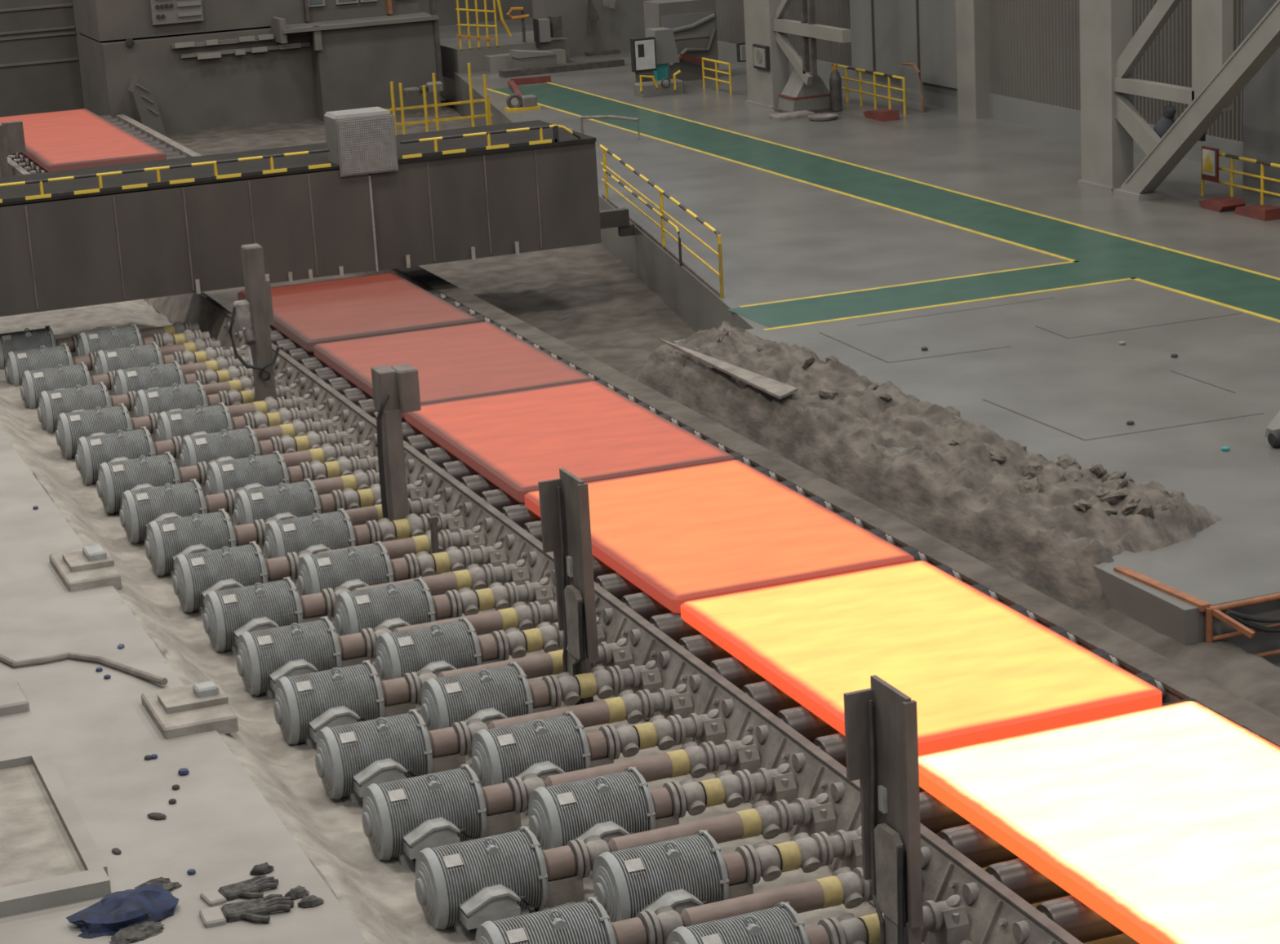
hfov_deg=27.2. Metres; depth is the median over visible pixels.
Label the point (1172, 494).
lump
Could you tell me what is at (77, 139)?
slab
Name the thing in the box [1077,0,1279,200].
column
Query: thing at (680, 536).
slab
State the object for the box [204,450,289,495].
motor
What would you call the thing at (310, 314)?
slab
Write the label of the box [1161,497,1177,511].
lump
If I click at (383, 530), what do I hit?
shaft
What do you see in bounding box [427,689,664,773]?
shaft
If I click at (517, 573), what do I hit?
housing
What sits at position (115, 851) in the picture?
scrap piece
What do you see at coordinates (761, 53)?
square sign
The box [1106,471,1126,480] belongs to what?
lump
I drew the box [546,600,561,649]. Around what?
housing
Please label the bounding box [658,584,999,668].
roller
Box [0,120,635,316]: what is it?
bridge
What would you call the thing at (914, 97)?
screen
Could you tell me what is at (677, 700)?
housing
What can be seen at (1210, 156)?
warning sign
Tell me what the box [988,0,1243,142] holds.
wall
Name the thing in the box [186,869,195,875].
scrap piece
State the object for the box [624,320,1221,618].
pile
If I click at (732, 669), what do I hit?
roller
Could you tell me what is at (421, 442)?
roller
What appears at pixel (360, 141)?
box
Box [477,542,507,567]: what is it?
housing
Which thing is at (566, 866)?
shaft
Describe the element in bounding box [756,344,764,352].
lump
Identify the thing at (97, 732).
floor
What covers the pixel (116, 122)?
roller
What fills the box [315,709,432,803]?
motor
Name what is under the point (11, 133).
post
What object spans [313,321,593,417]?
slab
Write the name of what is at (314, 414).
housing
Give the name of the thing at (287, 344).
roller
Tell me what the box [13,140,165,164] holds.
roller
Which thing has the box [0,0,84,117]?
wall
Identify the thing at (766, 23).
column
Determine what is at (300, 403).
housing
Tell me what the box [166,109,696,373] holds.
floor
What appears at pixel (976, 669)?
slab
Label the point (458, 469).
roller
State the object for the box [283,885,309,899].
rag
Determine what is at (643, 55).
control box
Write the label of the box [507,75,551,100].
rail
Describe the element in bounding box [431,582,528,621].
shaft
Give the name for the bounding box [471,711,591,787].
motor
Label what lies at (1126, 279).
trim
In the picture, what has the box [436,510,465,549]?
housing
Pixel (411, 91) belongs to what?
railing
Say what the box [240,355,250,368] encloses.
housing
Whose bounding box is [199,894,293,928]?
glove
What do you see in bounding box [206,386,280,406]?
shaft
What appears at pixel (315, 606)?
shaft
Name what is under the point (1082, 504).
lump
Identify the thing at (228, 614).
motor
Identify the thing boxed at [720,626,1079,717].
roller
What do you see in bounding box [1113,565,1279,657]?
fence
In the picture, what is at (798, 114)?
tray
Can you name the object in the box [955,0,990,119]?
column
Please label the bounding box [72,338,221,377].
shaft
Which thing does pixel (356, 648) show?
shaft
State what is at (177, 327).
shaft
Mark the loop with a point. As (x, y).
(522, 16)
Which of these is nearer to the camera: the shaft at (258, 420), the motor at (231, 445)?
the motor at (231, 445)
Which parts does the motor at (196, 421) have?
name plate, box lid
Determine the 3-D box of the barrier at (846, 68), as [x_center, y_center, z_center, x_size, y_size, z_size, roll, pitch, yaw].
[4.993,-8.404,58.031,0.060,0.810,3.556,-9,16,-20]
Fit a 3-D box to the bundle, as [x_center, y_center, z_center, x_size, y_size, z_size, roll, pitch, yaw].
[7.467,-0.544,29.389,1.327,0.410,0.550,-9,16,-20]
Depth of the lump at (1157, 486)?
26.92 m
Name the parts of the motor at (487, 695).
name plate, box lid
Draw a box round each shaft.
[56,321,199,356]
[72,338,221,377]
[90,356,243,395]
[110,376,253,417]
[131,396,293,443]
[142,329,209,346]
[153,418,322,468]
[162,347,231,364]
[177,443,353,497]
[183,366,253,385]
[204,469,380,527]
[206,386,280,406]
[231,408,307,430]
[233,497,422,556]
[257,431,337,455]
[264,529,462,587]
[286,456,369,484]
[299,564,505,622]
[318,484,381,514]
[337,601,552,667]
[352,513,441,546]
[380,644,605,717]
[390,546,483,582]
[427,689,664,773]
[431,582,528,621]
[477,622,564,664]
[481,741,729,837]
[528,665,634,713]
[542,800,804,907]
[585,714,696,768]
[611,866,872,943]
[649,769,765,829]
[722,831,844,899]
[805,905,934,943]
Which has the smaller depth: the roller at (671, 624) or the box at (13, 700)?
the box at (13, 700)
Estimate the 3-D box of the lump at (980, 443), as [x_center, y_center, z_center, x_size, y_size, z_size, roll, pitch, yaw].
[3.743,-0.247,28.964,0.230,0.173,0.120,0,15,10]
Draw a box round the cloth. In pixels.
[65,883,178,943]
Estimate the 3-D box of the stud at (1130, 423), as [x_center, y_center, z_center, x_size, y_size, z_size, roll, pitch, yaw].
[5.627,-0.565,30.379,0.083,0.038,0.083,-3,15,2]
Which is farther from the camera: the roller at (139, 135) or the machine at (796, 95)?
the roller at (139, 135)
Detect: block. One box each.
[48,544,121,591]
[141,680,238,739]
[509,49,556,68]
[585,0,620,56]
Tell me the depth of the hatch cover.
20.69 m
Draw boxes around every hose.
[0,652,168,685]
[1226,609,1279,623]
[1227,614,1279,632]
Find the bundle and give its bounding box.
[1265,411,1279,448]
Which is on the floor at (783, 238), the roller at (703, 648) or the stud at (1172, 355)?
the stud at (1172, 355)
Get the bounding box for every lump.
[715,328,728,342]
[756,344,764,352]
[801,357,815,369]
[818,387,837,399]
[825,355,839,363]
[863,382,878,392]
[879,393,892,400]
[943,406,960,417]
[948,440,959,445]
[971,441,990,448]
[988,451,1006,463]
[1019,457,1042,478]
[1020,475,1032,479]
[1020,476,1039,493]
[1057,454,1080,470]
[1060,466,1082,481]
[1073,498,1092,511]
[1088,464,1097,471]
[1093,462,1107,478]
[1094,486,1110,499]
[1099,491,1128,505]
[1101,471,1111,482]
[1102,506,1117,515]
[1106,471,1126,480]
[1116,479,1128,490]
[1120,498,1141,515]
[1124,475,1134,482]
[1135,503,1154,519]
[1146,480,1155,487]
[1151,482,1168,494]
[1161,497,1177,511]
[1167,490,1188,502]
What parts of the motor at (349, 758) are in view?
name plate, box lid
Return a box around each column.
[743,0,851,109]
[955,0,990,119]
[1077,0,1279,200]
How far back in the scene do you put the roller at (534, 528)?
28.38 m
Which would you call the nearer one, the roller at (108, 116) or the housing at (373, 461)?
the housing at (373, 461)
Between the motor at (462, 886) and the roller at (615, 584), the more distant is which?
the roller at (615, 584)
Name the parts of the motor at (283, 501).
name plate, box lid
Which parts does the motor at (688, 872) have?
name plate, box lid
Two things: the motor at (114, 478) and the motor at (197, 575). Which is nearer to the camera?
the motor at (197, 575)
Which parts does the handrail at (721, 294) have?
rail post, rail, rail, rail post, rail post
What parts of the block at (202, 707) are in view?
raised plate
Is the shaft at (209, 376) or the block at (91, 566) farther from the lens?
the shaft at (209, 376)
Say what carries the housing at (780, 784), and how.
on the frame at (992, 917)
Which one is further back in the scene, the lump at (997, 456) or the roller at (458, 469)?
the roller at (458, 469)
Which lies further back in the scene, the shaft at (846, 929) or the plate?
the plate
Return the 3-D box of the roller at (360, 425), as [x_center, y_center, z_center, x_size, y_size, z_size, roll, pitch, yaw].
[-1.925,-0.822,34.299,3.570,0.340,0.340,-9,16,-20]
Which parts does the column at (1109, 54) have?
second leg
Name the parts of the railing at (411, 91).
rail, rail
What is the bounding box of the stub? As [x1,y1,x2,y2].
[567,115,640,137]
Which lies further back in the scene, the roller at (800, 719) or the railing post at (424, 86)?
the railing post at (424, 86)
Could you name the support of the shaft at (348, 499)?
attached to the motor at (283, 501)
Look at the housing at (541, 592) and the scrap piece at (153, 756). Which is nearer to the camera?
the scrap piece at (153, 756)
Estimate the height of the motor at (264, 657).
0.780 m
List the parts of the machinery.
rail post, rail post, rail, rail, rail post, rail post, rail post, handrail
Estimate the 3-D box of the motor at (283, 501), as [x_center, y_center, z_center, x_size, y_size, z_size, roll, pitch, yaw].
[-4.146,0.506,30.393,0.990,0.780,0.815,-9,16,-20]
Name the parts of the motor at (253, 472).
name plate, box lid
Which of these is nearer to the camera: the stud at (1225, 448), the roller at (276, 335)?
the stud at (1225, 448)
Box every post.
[0,120,26,177]
[228,243,283,401]
[371,364,421,537]
[537,468,599,706]
[843,675,923,943]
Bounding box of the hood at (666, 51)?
[645,27,679,64]
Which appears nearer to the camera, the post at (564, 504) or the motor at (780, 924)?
the motor at (780, 924)
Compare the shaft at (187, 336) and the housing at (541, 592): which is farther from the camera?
the shaft at (187, 336)
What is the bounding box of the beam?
[498,58,624,78]
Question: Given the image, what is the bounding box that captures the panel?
[149,0,204,25]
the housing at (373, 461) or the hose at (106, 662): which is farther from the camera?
the housing at (373, 461)
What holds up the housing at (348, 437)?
on the frame at (992, 917)
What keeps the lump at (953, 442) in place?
on the pile
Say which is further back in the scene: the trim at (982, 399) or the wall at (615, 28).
the wall at (615, 28)
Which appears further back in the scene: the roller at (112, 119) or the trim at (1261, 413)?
the roller at (112, 119)
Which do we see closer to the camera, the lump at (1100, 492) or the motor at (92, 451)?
the lump at (1100, 492)
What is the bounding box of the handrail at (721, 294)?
[599,144,724,298]
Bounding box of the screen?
[900,62,924,112]
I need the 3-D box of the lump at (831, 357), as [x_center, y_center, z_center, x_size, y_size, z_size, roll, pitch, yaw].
[2.403,-1.358,32.997,0.176,0.195,0.280,-2,15,4]
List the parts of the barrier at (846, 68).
rail post, rail post, rail, rail, rail, rail post, rail post, rail post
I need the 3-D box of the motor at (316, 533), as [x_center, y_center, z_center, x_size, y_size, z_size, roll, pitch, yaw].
[-3.606,0.834,29.065,0.990,0.780,0.815,-9,16,-20]
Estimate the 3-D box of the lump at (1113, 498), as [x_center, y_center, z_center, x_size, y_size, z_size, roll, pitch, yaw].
[4.745,0.261,26.628,0.233,0.167,0.245,-15,19,-38]
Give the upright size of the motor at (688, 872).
0.780 m
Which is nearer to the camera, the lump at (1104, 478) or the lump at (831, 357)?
the lump at (1104, 478)
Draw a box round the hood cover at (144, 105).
[128,73,166,137]
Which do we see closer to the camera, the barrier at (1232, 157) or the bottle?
the barrier at (1232, 157)
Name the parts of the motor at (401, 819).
name plate, box lid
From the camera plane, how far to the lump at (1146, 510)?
26.00 m
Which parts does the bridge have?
rail post, rail post, rail post, guard rail, rail post, rail post, rail post, rail post, guard rail, rail post, rail post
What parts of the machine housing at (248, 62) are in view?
pipe rail, pipe rail, pane, pane, corner post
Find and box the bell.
[124,38,133,47]
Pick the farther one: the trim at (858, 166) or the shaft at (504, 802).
the trim at (858, 166)
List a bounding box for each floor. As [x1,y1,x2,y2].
[0,299,1279,943]
[0,429,368,943]
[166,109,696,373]
[439,17,1279,667]
[440,94,462,115]
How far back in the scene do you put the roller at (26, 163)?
58.90 m
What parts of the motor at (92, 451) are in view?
name plate, box lid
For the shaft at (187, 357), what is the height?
0.560 m
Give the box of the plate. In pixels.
[657,337,797,399]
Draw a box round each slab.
[0,108,166,172]
[237,272,478,351]
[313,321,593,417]
[404,381,733,502]
[524,460,914,613]
[680,560,1161,755]
[918,701,1279,943]
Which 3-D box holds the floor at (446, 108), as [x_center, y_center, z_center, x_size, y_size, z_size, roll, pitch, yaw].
[-2.880,-3.125,46.553,42.000,0.480,72.000,-9,16,-20]
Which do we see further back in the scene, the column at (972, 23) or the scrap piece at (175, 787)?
the column at (972, 23)
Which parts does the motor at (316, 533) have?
name plate, box lid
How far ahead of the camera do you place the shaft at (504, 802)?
21.86 m
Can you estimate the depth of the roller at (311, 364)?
37.01 m
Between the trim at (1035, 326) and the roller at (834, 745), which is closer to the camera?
the roller at (834, 745)
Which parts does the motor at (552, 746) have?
name plate, box lid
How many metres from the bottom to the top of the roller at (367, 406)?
0.340 m
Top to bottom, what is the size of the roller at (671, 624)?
0.340 m
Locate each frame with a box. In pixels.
[0,114,201,177]
[143,292,1084,943]
[363,266,1279,747]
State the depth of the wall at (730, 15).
63.03 m
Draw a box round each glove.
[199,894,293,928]
[200,875,278,906]
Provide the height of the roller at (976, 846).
0.340 m
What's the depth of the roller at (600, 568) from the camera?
27.08 m
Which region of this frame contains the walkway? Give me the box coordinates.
[491,83,1279,328]
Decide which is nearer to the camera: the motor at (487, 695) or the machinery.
the motor at (487, 695)
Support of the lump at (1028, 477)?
on the pile
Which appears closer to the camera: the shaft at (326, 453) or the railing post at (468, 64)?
the shaft at (326, 453)
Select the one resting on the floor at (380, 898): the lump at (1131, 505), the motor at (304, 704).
the motor at (304, 704)
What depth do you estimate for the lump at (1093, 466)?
27.64 m
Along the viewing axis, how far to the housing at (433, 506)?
30.25 m
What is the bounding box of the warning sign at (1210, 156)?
[1201,146,1218,182]
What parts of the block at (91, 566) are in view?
raised plate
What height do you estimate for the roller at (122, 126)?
0.340 m
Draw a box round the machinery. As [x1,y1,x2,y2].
[440,0,570,79]
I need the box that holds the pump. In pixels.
[634,70,684,97]
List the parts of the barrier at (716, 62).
rail post, rail, rail, rail post, rail, rail post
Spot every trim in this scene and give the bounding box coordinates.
[486,88,1079,262]
[546,82,1279,280]
[739,260,1079,307]
[762,277,1135,330]
[819,332,888,363]
[857,297,1052,325]
[871,0,875,71]
[888,346,1010,363]
[915,0,919,71]
[982,399,1084,440]
[1035,325,1067,338]
[1067,313,1241,338]
[1084,413,1263,440]
[1131,277,1279,323]
[1169,370,1235,393]
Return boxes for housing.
[72,0,443,134]
[228,345,248,359]
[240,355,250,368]
[275,373,286,388]
[276,383,299,399]
[290,394,313,410]
[304,404,327,422]
[318,416,342,434]
[333,428,358,446]
[348,440,373,459]
[364,455,378,472]
[406,480,426,516]
[417,494,444,533]
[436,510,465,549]
[456,525,485,565]
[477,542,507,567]
[499,560,530,586]
[522,577,554,604]
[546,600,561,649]
[595,617,605,666]
[598,638,632,696]
[626,660,662,720]
[645,27,679,80]
[656,684,693,745]
[688,709,725,746]
[720,735,759,774]
[756,763,796,804]
[794,793,835,836]
[833,826,862,871]
[922,894,969,943]
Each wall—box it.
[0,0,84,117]
[418,0,533,26]
[532,0,653,56]
[715,0,851,66]
[717,40,1243,170]
[848,0,957,88]
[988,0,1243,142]
[1242,0,1279,198]
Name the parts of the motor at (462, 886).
name plate, box lid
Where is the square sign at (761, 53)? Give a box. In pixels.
[752,44,769,71]
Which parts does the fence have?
fence post, rail, rail, rail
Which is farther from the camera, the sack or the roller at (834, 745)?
the sack
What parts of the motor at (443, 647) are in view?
name plate, box lid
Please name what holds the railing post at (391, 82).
on the floor at (585, 298)
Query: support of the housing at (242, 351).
on the frame at (992, 917)
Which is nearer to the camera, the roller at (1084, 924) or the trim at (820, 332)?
the roller at (1084, 924)
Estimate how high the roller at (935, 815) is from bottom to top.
0.340 m
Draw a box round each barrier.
[702,57,732,94]
[831,63,906,115]
[1200,151,1279,204]
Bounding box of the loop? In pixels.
[506,7,528,43]
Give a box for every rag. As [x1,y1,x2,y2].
[134,876,182,892]
[249,862,274,875]
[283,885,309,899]
[297,895,324,907]
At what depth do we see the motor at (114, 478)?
31.80 m
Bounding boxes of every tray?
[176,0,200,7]
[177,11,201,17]
[768,110,815,120]
[807,113,838,120]
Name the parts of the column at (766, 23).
thin leg, thin leg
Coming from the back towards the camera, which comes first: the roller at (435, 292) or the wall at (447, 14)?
the wall at (447, 14)
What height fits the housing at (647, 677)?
0.508 m
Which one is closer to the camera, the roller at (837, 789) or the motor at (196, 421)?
the roller at (837, 789)
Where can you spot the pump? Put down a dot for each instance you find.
(668, 86)
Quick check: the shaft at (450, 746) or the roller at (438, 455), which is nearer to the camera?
the shaft at (450, 746)
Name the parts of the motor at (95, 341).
name plate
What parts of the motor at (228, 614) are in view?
name plate, box lid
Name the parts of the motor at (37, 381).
name plate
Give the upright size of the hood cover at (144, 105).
1.650 m
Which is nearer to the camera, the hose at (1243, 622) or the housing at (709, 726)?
the housing at (709, 726)
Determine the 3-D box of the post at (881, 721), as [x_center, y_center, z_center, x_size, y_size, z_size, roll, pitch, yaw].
[1.774,2.603,18.448,0.430,2.330,0.570,-9,16,-20]
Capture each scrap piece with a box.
[95,667,102,671]
[103,674,111,679]
[111,848,121,854]
[117,644,124,648]
[144,755,151,759]
[146,813,166,819]
[150,754,157,759]
[168,799,176,804]
[172,784,180,790]
[177,768,189,775]
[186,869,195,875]
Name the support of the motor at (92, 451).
on the floor at (380, 898)
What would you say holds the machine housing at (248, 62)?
on the floor at (585, 298)
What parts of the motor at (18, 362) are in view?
name plate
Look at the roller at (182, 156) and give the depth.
57.88 m
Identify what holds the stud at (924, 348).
on the floor at (783, 238)
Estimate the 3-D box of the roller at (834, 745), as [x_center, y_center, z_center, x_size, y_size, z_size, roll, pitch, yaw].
[2.934,2.130,22.353,3.570,0.340,0.340,-9,16,-20]
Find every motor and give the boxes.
[0,325,57,369]
[4,342,74,386]
[20,361,93,409]
[37,382,112,433]
[55,403,133,459]
[75,324,143,356]
[75,426,155,485]
[93,342,164,375]
[96,451,180,514]
[112,360,185,395]
[119,479,207,544]
[133,380,208,417]
[144,508,235,577]
[155,402,233,441]
[172,541,267,615]
[179,426,260,467]
[202,577,302,656]
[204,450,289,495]
[233,478,320,525]
[235,616,342,697]
[263,508,355,559]
[273,660,384,748]
[297,541,393,595]
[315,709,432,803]
[334,577,435,635]
[361,764,486,866]
[375,617,481,681]
[414,826,548,935]
[420,661,533,731]
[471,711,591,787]
[475,897,616,943]
[528,766,655,850]
[592,830,728,923]
[666,902,810,943]
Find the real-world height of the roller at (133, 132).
0.340 m
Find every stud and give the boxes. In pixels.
[920,346,928,351]
[1118,341,1125,345]
[1126,420,1134,425]
[1170,354,1177,357]
[1221,446,1229,451]
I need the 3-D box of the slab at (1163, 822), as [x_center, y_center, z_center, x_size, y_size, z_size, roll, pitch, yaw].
[4.111,2.618,19.319,2.660,0.170,4.360,-9,16,-20]
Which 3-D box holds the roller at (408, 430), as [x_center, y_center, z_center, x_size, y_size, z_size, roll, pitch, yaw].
[-1.655,-0.658,33.635,3.570,0.340,0.340,-9,16,-20]
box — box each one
[0,680,30,716]
[324,106,398,177]
[630,36,657,83]
[736,42,746,62]
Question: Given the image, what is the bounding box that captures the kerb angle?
[818,357,1026,453]
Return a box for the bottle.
[829,64,842,111]
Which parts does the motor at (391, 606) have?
name plate, box lid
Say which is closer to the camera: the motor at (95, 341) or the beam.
the motor at (95, 341)
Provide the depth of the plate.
32.78 m
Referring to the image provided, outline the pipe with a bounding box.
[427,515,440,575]
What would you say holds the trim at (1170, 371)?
on the floor at (783, 238)
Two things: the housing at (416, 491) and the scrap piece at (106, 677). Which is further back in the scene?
the housing at (416, 491)
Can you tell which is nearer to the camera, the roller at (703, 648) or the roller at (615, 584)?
the roller at (703, 648)
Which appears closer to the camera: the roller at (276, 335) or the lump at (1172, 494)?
the lump at (1172, 494)
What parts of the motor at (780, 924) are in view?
name plate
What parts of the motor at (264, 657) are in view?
name plate, box lid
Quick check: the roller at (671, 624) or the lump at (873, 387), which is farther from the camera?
the lump at (873, 387)
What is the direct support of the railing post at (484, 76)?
on the floor at (585, 298)
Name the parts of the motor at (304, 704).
name plate, box lid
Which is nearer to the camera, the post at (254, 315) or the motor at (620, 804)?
the motor at (620, 804)
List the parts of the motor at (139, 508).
name plate, box lid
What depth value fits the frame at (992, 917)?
23.46 m
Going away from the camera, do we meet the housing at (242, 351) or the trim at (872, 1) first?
the housing at (242, 351)
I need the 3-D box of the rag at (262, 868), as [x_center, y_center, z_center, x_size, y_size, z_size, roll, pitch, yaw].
[-2.868,2.995,20.071,0.183,0.062,0.131,-5,15,-6]
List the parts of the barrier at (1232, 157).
rail post, rail post, rail, rail, rail, rail post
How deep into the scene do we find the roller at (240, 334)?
40.64 m
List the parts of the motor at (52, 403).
name plate, box lid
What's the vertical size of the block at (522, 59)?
0.600 m
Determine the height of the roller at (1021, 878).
0.340 m
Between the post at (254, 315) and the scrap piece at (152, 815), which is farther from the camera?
the post at (254, 315)
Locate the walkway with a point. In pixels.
(1102, 257)
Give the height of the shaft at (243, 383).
0.560 m
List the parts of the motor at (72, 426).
name plate, box lid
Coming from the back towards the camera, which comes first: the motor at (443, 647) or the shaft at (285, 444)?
the shaft at (285, 444)
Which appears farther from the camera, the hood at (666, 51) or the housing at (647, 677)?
the hood at (666, 51)
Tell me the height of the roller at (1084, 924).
0.340 m
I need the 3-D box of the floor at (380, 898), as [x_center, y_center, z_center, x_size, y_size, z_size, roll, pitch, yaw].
[-0.286,0.211,31.267,13.600,0.643,37.000,-9,16,-20]
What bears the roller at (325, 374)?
attached to the frame at (992, 917)
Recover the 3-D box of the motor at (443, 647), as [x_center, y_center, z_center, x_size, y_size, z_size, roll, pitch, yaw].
[-1.986,1.818,25.083,0.990,0.780,0.815,-9,16,-20]
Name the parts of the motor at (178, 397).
name plate, box lid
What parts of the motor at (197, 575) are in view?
name plate, box lid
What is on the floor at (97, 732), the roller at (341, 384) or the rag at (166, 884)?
the rag at (166, 884)
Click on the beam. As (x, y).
(613, 62)
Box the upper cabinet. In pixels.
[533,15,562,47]
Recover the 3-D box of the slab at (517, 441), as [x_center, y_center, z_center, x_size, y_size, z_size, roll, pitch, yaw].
[-0.941,-0.415,31.610,2.600,0.170,4.480,-9,16,-20]
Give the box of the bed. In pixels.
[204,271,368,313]
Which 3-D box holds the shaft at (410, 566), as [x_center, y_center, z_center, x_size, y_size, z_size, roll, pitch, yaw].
[-2.171,1.100,28.162,1.040,0.560,0.305,-9,16,-20]
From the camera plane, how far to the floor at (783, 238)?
38.98 m
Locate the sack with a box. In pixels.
[1153,101,1176,137]
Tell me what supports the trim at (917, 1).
attached to the wall at (895, 20)
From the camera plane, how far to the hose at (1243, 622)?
24.03 m
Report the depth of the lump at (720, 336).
34.73 m
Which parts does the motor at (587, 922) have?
name plate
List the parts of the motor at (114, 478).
name plate, box lid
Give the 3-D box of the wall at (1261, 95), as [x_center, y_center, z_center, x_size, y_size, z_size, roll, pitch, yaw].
[12.078,-7.051,39.651,0.200,7.000,10.300,-9,16,-20]
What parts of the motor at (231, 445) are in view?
name plate, box lid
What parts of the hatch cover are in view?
panel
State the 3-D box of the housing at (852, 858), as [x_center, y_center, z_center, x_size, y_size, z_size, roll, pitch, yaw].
[1.628,2.986,20.405,0.323,0.508,0.280,-9,16,-20]
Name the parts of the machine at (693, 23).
panel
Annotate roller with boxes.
[6,133,153,156]
[8,137,159,159]
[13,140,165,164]
[17,143,172,168]
[23,147,179,172]
[28,151,185,173]
[40,155,186,173]
[98,114,117,119]
[103,117,123,123]
[109,120,128,126]
[115,123,134,128]
[120,126,141,133]
[127,129,146,135]
[226,289,445,332]
[237,297,460,341]
[249,305,475,349]
[273,322,506,368]
[274,313,490,353]
[285,330,523,378]
[298,339,541,388]
[312,349,559,399]
[326,359,577,410]
[341,368,596,422]
[356,379,617,433]
[373,391,637,446]
[404,401,658,453]
[406,413,680,472]
[424,426,703,486]
[443,439,728,501]
[462,452,752,515]
[483,466,778,532]
[505,480,806,549]
[527,496,835,566]
[551,511,865,584]
[594,528,896,600]
[601,546,928,624]
[629,564,964,645]
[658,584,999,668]
[688,604,1038,692]
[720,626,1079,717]
[755,648,1121,743]
[791,672,1167,772]
[830,698,1208,802]
[919,725,1258,834]
[920,823,1019,868]
[961,858,1071,904]
[1012,895,1124,943]
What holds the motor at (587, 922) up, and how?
on the floor at (380, 898)
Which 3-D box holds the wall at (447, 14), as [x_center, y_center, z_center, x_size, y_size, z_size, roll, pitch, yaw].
[-16.294,-16.076,77.489,42.000,10.200,0.500,-9,16,-20]
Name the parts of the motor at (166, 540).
name plate, box lid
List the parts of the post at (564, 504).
shield plate, plate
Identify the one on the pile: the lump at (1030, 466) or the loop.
the lump at (1030, 466)
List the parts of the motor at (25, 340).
name plate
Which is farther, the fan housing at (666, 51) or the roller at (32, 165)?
the fan housing at (666, 51)
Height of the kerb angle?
0.090 m
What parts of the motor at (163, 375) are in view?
name plate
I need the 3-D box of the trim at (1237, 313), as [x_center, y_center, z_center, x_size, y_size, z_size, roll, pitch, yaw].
[6.888,-1.952,35.317,2.680,0.005,0.022,-9,16,-19]
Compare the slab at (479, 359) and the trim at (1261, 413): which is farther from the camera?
the slab at (479, 359)
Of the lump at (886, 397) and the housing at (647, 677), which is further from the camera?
the lump at (886, 397)
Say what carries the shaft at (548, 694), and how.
attached to the motor at (487, 695)
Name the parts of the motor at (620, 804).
name plate, box lid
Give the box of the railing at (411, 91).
[386,81,493,126]
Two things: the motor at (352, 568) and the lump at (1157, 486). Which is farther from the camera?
the motor at (352, 568)
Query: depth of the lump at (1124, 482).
26.93 m
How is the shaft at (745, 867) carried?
attached to the motor at (688, 872)
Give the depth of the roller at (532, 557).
28.71 m
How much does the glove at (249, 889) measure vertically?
0.063 m
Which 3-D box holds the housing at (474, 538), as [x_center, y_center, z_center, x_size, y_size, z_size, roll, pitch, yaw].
[-1.881,0.854,29.032,0.323,0.508,0.280,-9,16,-20]
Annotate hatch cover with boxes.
[0,747,111,917]
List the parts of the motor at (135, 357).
name plate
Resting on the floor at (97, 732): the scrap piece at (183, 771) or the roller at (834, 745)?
the scrap piece at (183, 771)
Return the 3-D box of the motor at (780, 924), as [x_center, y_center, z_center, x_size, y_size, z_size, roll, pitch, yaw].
[0.713,3.458,18.447,0.990,0.780,0.815,-9,16,-20]
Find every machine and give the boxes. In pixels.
[643,0,719,79]
[774,67,831,113]
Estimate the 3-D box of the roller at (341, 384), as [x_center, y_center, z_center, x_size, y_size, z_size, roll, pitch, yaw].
[-2.734,-1.314,36.290,3.570,0.340,0.340,-9,16,-20]
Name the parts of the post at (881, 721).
plate, shield plate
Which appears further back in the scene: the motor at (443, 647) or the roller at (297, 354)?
the roller at (297, 354)
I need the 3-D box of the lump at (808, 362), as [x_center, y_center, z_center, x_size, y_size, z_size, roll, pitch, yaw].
[2.109,-1.340,33.235,0.173,0.238,0.177,-10,16,-22]
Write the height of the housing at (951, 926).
0.508 m
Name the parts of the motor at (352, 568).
name plate, box lid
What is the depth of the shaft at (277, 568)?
28.62 m
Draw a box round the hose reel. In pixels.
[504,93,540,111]
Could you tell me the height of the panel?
1.550 m
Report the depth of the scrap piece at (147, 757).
22.51 m
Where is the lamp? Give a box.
[1198,132,1205,141]
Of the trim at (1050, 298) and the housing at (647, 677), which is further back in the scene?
the trim at (1050, 298)
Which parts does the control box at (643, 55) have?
door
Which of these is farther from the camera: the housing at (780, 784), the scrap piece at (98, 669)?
the scrap piece at (98, 669)
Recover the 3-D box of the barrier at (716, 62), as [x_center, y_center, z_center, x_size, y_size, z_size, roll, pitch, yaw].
[1.804,-9.311,62.213,0.060,0.730,1.656,-9,16,-20]

